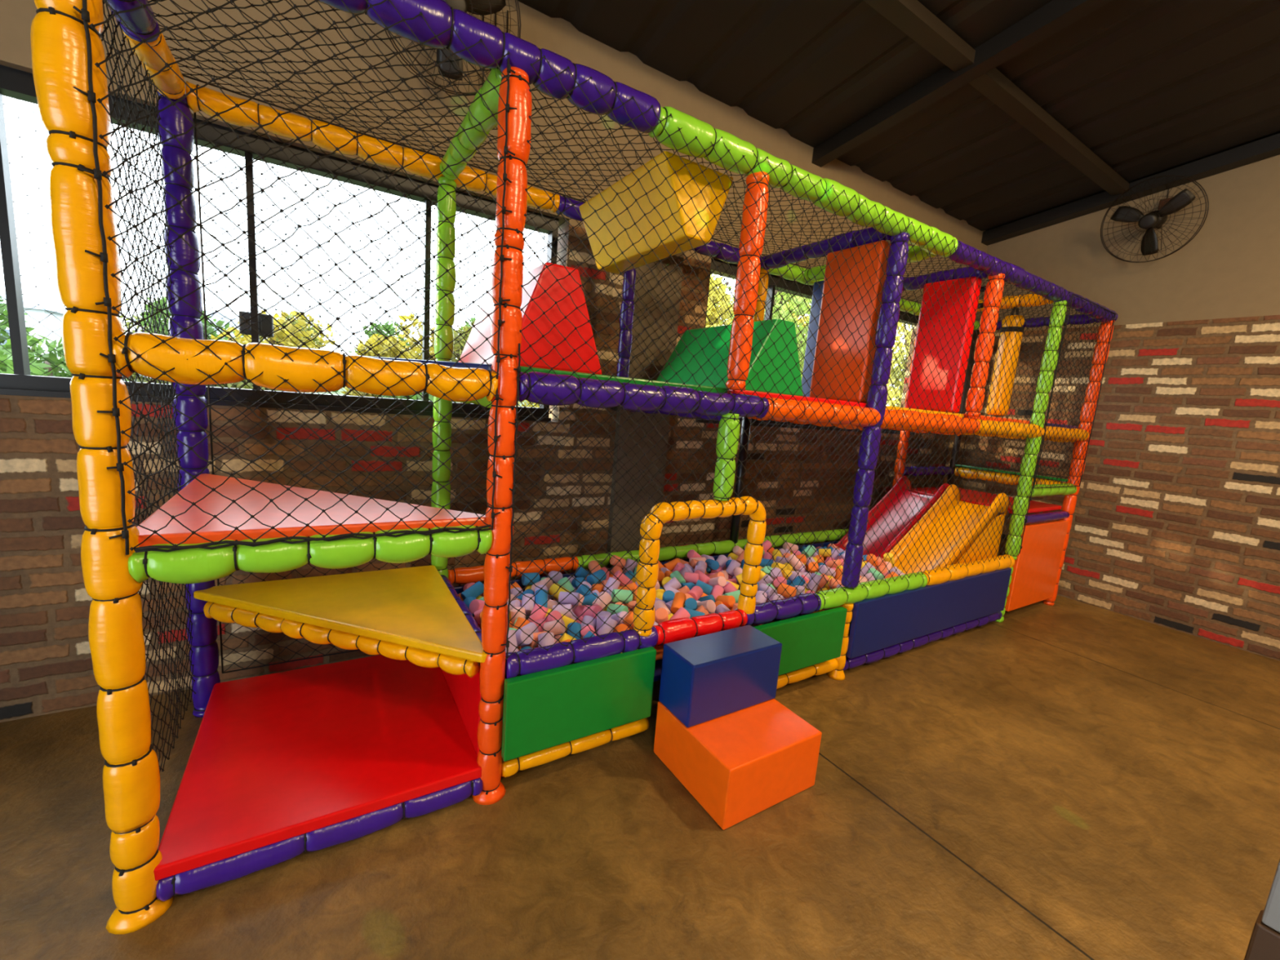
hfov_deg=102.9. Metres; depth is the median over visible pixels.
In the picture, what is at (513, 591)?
cylinder
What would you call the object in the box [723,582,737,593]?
cylinder
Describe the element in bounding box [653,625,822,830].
steps
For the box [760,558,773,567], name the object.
cylinder
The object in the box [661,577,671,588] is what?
cylinder
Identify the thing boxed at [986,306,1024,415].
bag
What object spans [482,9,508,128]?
wires
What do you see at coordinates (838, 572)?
cylinder
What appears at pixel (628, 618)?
cylinder
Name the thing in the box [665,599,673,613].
cylinder
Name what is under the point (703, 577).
cylinder
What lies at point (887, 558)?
cylinder
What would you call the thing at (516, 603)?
cylinder
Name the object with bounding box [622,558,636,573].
cylinder
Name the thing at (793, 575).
cylinder
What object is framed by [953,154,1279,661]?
wall
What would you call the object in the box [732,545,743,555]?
cylinder
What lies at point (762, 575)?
cylinder
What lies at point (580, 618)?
cylinder
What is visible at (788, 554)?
cylinder
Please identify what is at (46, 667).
wall
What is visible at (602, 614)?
cylinder
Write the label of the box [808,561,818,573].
cylinder
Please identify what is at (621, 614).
cylinder
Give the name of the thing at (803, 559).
cylinder
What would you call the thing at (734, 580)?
cylinder
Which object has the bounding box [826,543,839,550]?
cylinder
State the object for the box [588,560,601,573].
cylinder
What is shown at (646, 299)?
pillar
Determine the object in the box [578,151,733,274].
foam block
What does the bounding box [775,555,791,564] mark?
cylinder
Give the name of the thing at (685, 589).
cylinder
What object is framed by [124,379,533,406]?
terrain
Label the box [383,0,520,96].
wall fan
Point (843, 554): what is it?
cylinder
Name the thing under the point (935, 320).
foam slab
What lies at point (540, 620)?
cylinder
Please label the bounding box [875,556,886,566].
cylinder
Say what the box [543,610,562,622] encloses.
cylinder
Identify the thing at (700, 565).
cylinder
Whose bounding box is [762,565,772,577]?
cylinder
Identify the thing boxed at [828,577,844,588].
cylinder
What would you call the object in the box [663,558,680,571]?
cylinder
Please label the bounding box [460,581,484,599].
cylinder
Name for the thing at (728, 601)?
cylinder
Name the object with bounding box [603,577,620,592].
cylinder
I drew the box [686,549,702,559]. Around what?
cylinder
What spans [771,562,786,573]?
cylinder
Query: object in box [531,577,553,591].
cylinder
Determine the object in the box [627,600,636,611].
cylinder
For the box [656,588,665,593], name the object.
cylinder
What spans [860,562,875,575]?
cylinder
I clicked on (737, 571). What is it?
cylinder
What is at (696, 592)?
cylinder
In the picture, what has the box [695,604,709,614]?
cylinder
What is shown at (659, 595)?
cylinder
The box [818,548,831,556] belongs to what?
cylinder
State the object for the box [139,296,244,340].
tree
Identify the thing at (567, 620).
cylinder
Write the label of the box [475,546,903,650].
foam pieces
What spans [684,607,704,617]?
cylinder
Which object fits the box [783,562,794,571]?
cylinder
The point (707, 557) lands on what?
cylinder
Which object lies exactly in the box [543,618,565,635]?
cylinder
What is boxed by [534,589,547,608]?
cylinder
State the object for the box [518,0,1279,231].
ceiling
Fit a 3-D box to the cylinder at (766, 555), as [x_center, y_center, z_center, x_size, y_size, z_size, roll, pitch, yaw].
[0.879,0.545,3.513,0.062,0.087,0.094,7,9,15]
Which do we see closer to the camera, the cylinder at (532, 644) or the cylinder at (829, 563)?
the cylinder at (532, 644)
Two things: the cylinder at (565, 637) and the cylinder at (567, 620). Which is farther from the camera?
the cylinder at (567, 620)
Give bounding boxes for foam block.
[457,262,601,374]
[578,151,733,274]
[656,318,803,395]
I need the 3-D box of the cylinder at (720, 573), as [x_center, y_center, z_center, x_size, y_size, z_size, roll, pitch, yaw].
[0.453,0.581,3.015,0.059,0.094,0.100,-3,11,-39]
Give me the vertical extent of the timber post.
1.100 m
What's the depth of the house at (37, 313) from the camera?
20.84 m
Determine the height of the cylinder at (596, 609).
0.084 m
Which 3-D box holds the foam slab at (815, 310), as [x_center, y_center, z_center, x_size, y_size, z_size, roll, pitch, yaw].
[1.312,-0.932,3.451,0.100,0.823,0.400,-1,10,-32]
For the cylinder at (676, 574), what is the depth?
2.92 m
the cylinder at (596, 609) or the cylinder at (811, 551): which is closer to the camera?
the cylinder at (596, 609)
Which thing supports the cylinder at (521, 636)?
on the foam pieces at (707, 570)
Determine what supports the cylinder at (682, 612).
on the cylinder
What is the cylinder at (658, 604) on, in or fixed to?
on the foam pieces at (707, 570)
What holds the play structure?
on the floor
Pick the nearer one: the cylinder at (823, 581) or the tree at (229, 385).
the cylinder at (823, 581)
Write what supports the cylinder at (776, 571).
on the foam pieces at (707, 570)
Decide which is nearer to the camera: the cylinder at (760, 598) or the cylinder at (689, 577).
the cylinder at (760, 598)
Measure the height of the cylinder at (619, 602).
0.085 m
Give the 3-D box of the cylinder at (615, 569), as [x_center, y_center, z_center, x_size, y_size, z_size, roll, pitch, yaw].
[-0.148,0.556,3.032,0.065,0.099,0.099,-2,11,-35]
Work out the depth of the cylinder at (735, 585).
3.00 m
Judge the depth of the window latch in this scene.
2.33 m
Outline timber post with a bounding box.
[1244,859,1279,959]
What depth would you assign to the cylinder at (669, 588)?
2.71 m
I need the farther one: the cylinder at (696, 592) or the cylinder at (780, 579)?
the cylinder at (780, 579)
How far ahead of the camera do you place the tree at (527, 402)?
13.19 m
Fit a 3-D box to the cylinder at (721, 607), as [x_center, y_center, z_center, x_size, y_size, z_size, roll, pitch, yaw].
[0.419,0.661,2.513,0.065,0.075,0.101,1,9,-23]
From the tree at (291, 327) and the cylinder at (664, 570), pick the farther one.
the tree at (291, 327)
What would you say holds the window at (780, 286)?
in the wall at (46, 667)
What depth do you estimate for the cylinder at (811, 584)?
2.99 m
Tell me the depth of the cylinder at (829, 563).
3.54 m
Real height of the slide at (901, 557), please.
0.651 m
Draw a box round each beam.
[811,0,1112,167]
[862,0,1129,195]
[981,133,1279,245]
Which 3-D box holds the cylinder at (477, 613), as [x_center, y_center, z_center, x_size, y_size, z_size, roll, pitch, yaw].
[-0.688,0.596,2.270,0.098,0.087,0.058,2,9,-17]
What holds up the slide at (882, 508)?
attached to the play structure
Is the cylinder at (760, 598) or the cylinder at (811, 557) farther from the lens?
the cylinder at (811, 557)
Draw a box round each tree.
[0,290,35,351]
[0,332,129,381]
[120,311,168,383]
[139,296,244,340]
[156,379,308,392]
[210,309,336,392]
[259,311,324,392]
[333,320,418,395]
[339,333,415,397]
[373,391,457,402]
[389,312,458,360]
[450,320,474,402]
[457,317,475,359]
[457,400,539,407]
[705,275,733,327]
[706,274,734,325]
[724,289,811,417]
[783,298,809,372]
[800,321,911,406]
[886,323,912,407]
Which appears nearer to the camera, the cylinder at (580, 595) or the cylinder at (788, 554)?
the cylinder at (580, 595)
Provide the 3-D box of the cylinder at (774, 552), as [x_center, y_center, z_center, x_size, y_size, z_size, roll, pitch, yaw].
[0.964,0.530,3.589,0.063,0.063,0.102,6,10,10]
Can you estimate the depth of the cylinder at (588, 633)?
2.08 m
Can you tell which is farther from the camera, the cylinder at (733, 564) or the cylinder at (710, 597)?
the cylinder at (733, 564)
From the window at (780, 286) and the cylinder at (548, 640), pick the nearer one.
the cylinder at (548, 640)
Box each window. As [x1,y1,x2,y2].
[0,64,559,422]
[695,257,918,435]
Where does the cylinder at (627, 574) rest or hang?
on the foam pieces at (707, 570)
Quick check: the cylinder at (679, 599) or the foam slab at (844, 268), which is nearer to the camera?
the cylinder at (679, 599)
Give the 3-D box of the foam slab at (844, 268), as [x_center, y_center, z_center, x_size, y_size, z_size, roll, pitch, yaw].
[1.149,-0.844,2.809,0.100,0.818,0.350,-1,10,-32]
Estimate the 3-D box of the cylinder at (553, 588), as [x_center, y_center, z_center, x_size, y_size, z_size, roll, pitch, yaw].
[-0.403,0.574,2.588,0.113,0.084,0.066,11,11,34]
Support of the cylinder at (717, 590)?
on the foam pieces at (707, 570)
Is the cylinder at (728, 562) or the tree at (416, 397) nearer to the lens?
the cylinder at (728, 562)
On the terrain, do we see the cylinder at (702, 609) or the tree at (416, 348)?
the tree at (416, 348)
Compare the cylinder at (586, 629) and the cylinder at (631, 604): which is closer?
the cylinder at (586, 629)
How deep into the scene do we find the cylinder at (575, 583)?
2.80 m
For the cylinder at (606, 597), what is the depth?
2.42 m
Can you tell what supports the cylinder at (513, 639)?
in the play structure
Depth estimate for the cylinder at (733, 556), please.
3.50 m
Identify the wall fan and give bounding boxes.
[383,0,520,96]
[1100,174,1208,262]
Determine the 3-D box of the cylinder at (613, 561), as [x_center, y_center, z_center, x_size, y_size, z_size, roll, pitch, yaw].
[-0.133,0.489,3.053,0.095,0.086,0.060,-1,10,-32]
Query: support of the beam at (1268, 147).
attached to the ceiling
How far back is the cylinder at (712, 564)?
3.20 m
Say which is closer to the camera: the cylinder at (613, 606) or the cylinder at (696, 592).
the cylinder at (613, 606)
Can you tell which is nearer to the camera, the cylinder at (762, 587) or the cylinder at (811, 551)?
the cylinder at (762, 587)
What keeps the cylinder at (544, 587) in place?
on the foam pieces at (707, 570)
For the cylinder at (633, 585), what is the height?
0.104 m
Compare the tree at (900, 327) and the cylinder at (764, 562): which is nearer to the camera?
the cylinder at (764, 562)
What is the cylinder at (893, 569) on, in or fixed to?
in the play structure
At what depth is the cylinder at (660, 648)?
2.27 m
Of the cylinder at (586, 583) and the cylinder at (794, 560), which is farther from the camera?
the cylinder at (794, 560)
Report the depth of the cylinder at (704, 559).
3.29 m
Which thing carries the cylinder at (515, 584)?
on the foam pieces at (707, 570)
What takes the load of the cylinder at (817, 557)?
on the foam pieces at (707, 570)
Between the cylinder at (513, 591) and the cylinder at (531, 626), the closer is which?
the cylinder at (531, 626)
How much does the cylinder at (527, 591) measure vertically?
0.065 m
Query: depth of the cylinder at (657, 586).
2.84 m
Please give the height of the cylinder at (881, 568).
0.101 m
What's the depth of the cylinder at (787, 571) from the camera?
3.25 m
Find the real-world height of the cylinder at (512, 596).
0.107 m
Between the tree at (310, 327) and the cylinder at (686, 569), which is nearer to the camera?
the cylinder at (686, 569)
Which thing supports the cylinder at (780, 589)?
on the cylinder
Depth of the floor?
1.74 m
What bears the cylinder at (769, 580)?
on the foam pieces at (707, 570)
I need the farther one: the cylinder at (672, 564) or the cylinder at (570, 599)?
the cylinder at (672, 564)
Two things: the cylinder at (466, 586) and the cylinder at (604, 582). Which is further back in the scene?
the cylinder at (604, 582)
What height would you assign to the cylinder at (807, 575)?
0.058 m
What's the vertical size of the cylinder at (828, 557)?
0.099 m
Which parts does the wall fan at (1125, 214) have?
blade, blade, motor, blade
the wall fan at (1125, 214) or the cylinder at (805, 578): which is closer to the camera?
the cylinder at (805, 578)
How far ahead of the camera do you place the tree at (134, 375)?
20.03 m
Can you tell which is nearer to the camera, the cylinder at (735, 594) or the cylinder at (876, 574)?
the cylinder at (735, 594)
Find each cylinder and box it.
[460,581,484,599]
[462,582,475,591]
[463,596,475,617]
[469,599,484,613]
[474,608,483,623]
[479,611,482,629]
[505,630,518,653]
[506,594,515,601]
[506,600,521,613]
[510,582,523,591]
[510,586,523,598]
[510,606,525,623]
[513,617,529,629]
[515,627,533,646]
[516,589,534,599]
[519,622,538,632]
[520,646,531,649]
[521,572,539,585]
[521,593,534,615]
[525,631,546,648]
[528,604,548,622]
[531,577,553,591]
[532,618,545,631]
[534,584,547,594]
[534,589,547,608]
[537,631,554,647]
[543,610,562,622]
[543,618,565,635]
[546,598,564,609]
[547,570,562,582]
[548,582,569,599]
[551,604,572,617]
[557,577,574,592]
[558,591,579,605]
[558,632,576,642]
[560,613,576,631]
[567,622,581,639]
[571,577,586,589]
[571,593,584,612]
[573,604,584,617]
[574,567,591,577]
[574,584,591,596]
[576,616,595,631]
[577,581,591,589]
[580,624,596,637]
[581,592,597,605]
[581,615,596,636]
[582,605,603,619]
[582,631,595,638]
[586,568,606,586]
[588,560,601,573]
[589,590,599,595]
[591,583,603,593]
[591,591,611,609]
[595,610,611,633]
[597,616,617,635]
[601,567,609,580]
[601,579,619,591]
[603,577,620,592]
[606,603,628,614]
[608,565,622,574]
[609,555,626,568]
[611,589,632,603]
[611,611,628,626]
[612,570,632,586]
[613,623,629,632]
[614,601,631,613]
[617,582,637,590]
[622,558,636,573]
[623,611,634,629]
[624,569,635,580]
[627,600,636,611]
[631,588,636,600]
[653,600,671,614]
[653,644,663,660]
[654,579,660,590]
[655,607,668,623]
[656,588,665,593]
[656,591,662,599]
[657,560,664,568]
[657,567,664,581]
[660,567,670,573]
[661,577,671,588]
[662,577,681,590]
[662,590,675,603]
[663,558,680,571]
[664,570,683,577]
[665,586,679,593]
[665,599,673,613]
[669,607,690,619]
[670,570,685,583]
[671,591,686,613]
[672,562,684,572]
[677,585,689,593]
[678,558,689,564]
[679,582,695,590]
[680,565,693,577]
[684,563,694,572]
[684,572,698,584]
[684,597,697,610]
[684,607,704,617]
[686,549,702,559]
[687,586,702,600]
[688,557,706,562]
[689,559,706,568]
[693,560,706,573]
[693,569,710,584]
[695,579,712,595]
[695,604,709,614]
[697,594,715,602]
[697,600,715,613]
[701,554,714,559]
[705,558,719,569]
[708,576,726,586]
[709,571,724,578]
[710,585,724,601]
[711,566,724,573]
[715,555,727,567]
[715,570,728,579]
[715,595,735,607]
[715,604,730,613]
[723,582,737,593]
[723,590,740,603]
[725,559,740,576]
[725,560,737,568]
[725,579,738,590]
[727,578,737,583]
[728,552,738,559]
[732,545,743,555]
[732,603,737,610]
[733,566,742,576]
[735,550,744,566]
[735,573,742,585]
[755,590,767,604]
[757,583,777,597]
[758,573,773,585]
[759,570,773,584]
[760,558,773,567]
[762,540,772,551]
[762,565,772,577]
[763,552,772,559]
[767,593,783,601]
[770,567,782,579]
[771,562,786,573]
[772,549,782,560]
[773,576,786,587]
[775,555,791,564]
[777,582,796,597]
[779,548,785,554]
[782,542,798,551]
[782,552,791,558]
[782,569,792,579]
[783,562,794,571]
[786,554,803,569]
[787,571,806,587]
[788,575,805,586]
[791,550,801,555]
[794,585,804,595]
[795,554,806,563]
[800,572,811,579]
[801,545,816,558]
[801,574,808,582]
[805,556,815,566]
[806,573,822,591]
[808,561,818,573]
[814,555,824,564]
[816,573,830,591]
[817,564,835,577]
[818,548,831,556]
[824,556,834,565]
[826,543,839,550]
[826,559,841,568]
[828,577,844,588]
[831,547,840,559]
[835,568,842,581]
[839,551,844,559]
[860,561,867,575]
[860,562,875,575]
[862,573,875,581]
[866,553,877,566]
[866,568,884,579]
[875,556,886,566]
[875,565,887,573]
[883,552,894,567]
[884,561,892,571]
[884,571,897,578]
[888,566,902,575]
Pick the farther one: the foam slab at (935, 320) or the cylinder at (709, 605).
the foam slab at (935, 320)
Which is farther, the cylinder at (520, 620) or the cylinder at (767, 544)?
the cylinder at (767, 544)
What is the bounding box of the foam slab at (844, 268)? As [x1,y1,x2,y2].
[808,240,891,403]
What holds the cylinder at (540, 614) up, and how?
on the foam pieces at (707, 570)
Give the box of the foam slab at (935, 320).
[905,275,982,413]
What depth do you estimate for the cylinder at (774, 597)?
2.66 m
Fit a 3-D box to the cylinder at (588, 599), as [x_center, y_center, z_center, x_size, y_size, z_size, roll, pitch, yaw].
[-0.264,0.621,2.611,0.116,0.097,0.059,4,9,-1]
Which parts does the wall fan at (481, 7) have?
blade, blade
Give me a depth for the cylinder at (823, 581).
3.02 m
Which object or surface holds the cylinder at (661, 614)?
on the cylinder
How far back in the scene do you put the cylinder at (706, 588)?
2.82 m
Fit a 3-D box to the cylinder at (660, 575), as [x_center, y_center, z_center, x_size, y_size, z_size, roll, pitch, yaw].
[0.103,0.549,2.988,0.060,0.060,0.096,2,10,-15]
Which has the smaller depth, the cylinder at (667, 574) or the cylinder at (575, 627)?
the cylinder at (575, 627)
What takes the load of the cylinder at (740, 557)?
on the foam pieces at (707, 570)
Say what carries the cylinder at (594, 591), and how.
in the play structure
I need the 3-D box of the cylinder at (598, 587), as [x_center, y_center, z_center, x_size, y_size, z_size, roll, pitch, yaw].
[-0.232,0.608,2.762,0.060,0.079,0.060,14,13,43]
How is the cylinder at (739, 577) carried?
in the play structure
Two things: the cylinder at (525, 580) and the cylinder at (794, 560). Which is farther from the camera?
the cylinder at (794, 560)
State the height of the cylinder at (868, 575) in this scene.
0.102 m
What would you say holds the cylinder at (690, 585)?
on the foam pieces at (707, 570)
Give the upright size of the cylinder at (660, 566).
0.101 m
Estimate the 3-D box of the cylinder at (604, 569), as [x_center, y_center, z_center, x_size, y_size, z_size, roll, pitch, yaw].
[-0.209,0.555,2.947,0.062,0.090,0.102,4,9,-2]
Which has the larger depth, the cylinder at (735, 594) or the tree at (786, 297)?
the tree at (786, 297)
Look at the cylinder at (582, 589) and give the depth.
2.63 m
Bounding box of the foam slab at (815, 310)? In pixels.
[801,280,823,396]
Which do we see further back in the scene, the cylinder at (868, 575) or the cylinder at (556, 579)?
the cylinder at (868, 575)
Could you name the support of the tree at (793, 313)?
on the terrain
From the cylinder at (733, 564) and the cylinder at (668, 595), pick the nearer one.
the cylinder at (668, 595)
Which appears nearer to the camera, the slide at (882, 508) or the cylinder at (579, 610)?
the cylinder at (579, 610)
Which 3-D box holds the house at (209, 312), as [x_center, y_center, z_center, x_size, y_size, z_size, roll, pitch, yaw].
[-23.616,-6.960,28.864,6.600,4.560,5.600,-1,10,-32]
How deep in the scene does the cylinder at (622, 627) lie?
2.23 m
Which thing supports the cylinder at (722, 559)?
on the foam pieces at (707, 570)
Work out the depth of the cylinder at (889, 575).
3.22 m
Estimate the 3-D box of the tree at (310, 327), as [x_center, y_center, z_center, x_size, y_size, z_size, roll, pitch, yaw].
[-14.357,-4.809,21.566,2.781,4.604,3.404,2,9,-18]
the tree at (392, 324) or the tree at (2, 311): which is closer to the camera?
the tree at (2, 311)
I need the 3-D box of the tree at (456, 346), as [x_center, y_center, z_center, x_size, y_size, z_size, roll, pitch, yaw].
[-4.633,-2.433,15.089,2.559,4.806,2.381,-1,10,-32]
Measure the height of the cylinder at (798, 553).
0.103 m
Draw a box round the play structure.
[30,0,1118,934]
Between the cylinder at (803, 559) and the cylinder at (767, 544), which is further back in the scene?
the cylinder at (767, 544)
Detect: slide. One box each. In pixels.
[833,475,950,558]
[882,484,1009,573]
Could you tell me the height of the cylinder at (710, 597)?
0.101 m
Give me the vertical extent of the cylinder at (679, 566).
0.098 m
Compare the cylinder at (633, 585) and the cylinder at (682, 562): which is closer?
the cylinder at (633, 585)
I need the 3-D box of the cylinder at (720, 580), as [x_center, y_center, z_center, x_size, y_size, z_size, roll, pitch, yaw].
[0.442,0.586,2.921,0.060,0.098,0.117,0,10,-25]
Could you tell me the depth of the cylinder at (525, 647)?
2.01 m
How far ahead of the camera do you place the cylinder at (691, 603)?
2.46 m
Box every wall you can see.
[0,0,987,722]
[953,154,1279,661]
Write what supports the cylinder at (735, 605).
on the cylinder
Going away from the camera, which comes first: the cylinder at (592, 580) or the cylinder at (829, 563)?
the cylinder at (592, 580)
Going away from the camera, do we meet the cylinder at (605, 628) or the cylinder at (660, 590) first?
the cylinder at (605, 628)
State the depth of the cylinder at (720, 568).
3.25 m
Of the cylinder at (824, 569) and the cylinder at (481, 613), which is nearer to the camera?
the cylinder at (481, 613)
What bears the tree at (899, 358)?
on the terrain
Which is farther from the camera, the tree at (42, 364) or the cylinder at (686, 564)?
the tree at (42, 364)
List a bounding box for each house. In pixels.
[0,291,66,373]
[133,310,267,377]
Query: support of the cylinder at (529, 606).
on the foam pieces at (707, 570)
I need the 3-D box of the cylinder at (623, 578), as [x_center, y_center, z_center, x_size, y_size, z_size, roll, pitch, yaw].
[-0.098,0.562,2.868,0.116,0.109,0.061,3,9,-9]
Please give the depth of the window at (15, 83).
2.20 m
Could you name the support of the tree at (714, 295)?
on the terrain
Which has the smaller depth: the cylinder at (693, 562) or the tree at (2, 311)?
the cylinder at (693, 562)
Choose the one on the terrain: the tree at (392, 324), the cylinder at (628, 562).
the tree at (392, 324)
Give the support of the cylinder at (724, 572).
in the play structure
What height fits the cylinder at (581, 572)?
0.096 m
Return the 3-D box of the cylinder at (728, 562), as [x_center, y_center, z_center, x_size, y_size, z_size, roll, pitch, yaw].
[0.590,0.544,3.278,0.065,0.088,0.106,4,9,-2]
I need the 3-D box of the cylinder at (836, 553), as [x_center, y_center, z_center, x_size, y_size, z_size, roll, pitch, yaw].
[1.431,0.559,3.767,0.111,0.112,0.059,-2,11,-37]
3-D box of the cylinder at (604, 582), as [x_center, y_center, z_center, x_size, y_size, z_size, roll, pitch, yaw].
[-0.162,0.578,2.795,0.087,0.063,0.063,0,10,-25]
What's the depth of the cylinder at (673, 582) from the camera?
2.80 m
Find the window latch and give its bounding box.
[238,311,273,337]
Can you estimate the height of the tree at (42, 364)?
3.033 m
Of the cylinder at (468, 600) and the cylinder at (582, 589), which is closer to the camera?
the cylinder at (468, 600)
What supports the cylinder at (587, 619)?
in the play structure
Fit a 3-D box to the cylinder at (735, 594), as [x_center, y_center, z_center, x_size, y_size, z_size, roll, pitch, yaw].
[0.511,0.639,2.774,0.106,0.076,0.065,0,10,-26]
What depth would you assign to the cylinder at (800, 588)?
2.95 m
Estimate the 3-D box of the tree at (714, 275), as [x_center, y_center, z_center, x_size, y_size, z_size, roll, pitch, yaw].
[1.057,-2.449,13.839,3.192,6.709,4.183,0,10,-28]
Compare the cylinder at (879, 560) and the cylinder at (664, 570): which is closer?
the cylinder at (664, 570)
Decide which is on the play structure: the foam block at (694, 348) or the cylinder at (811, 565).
the foam block at (694, 348)
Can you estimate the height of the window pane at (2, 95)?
1.046 m
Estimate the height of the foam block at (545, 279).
0.368 m
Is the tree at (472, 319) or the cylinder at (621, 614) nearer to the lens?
the cylinder at (621, 614)
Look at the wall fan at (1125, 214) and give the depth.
3.93 m
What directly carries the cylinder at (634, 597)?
on the foam pieces at (707, 570)
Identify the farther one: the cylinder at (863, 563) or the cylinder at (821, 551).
the cylinder at (821, 551)
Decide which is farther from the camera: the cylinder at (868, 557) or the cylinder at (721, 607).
the cylinder at (868, 557)
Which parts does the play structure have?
padded post, padded rail, padded rail, padded post, padded rail, padded rail, padded rail, padded rail, padded rail, padded post, panel, padded rail, padded rail, padded rail, padded rail, padded post, padded rail, padded rail, panel, padded rail, padded post, padded rail, panel, padded rail, padded rail, panel, padded rail, padded rail, padded post, padded post, padded post, padded rail, panel, padded rail, padded rail, padded rail, padded rail, padded post, padded rail, padded rail, padded rail, padded rail, padded post, padded post, padded rail, padded rail, padded rail, panel, padded rail, padded rail, padded post, padded rail, padded post, padded rail, padded rail, padded rail, padded rail, padded rail, padded post, panel, padded rail, padded rail, padded rail, padded post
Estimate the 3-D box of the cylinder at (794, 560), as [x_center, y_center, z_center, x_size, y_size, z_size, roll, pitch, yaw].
[1.024,0.540,3.370,0.059,0.094,0.107,-4,12,-44]
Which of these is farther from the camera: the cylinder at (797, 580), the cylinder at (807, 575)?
the cylinder at (807, 575)
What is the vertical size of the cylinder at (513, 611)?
0.105 m
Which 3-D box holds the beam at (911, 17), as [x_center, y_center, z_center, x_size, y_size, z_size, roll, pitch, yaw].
[0.026,-2.301,1.728,9.190,0.063,0.100,-1,10,-32]
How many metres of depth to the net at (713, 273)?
4.20 m
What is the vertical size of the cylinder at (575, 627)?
0.103 m
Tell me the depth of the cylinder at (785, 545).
3.81 m
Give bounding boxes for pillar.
[606,251,684,568]
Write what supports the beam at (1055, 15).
attached to the ceiling
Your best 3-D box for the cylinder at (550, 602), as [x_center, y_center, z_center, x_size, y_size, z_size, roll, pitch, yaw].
[-0.424,0.626,2.515,0.113,0.087,0.058,2,9,-18]
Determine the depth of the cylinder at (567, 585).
2.73 m
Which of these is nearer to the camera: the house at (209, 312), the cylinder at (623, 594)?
the cylinder at (623, 594)
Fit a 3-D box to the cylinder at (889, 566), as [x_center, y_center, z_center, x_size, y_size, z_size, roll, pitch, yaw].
[1.745,0.629,3.608,0.060,0.092,0.109,9,10,25]
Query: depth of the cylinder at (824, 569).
3.28 m
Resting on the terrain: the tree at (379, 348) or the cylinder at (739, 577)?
the tree at (379, 348)
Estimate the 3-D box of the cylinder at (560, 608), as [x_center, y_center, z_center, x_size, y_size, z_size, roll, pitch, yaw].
[-0.364,0.618,2.395,0.094,0.076,0.065,4,9,-4]
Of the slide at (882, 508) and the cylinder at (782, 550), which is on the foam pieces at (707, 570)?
the cylinder at (782, 550)
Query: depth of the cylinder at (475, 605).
2.31 m
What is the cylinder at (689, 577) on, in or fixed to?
on the foam pieces at (707, 570)
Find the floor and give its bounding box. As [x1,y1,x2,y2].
[0,595,1279,959]

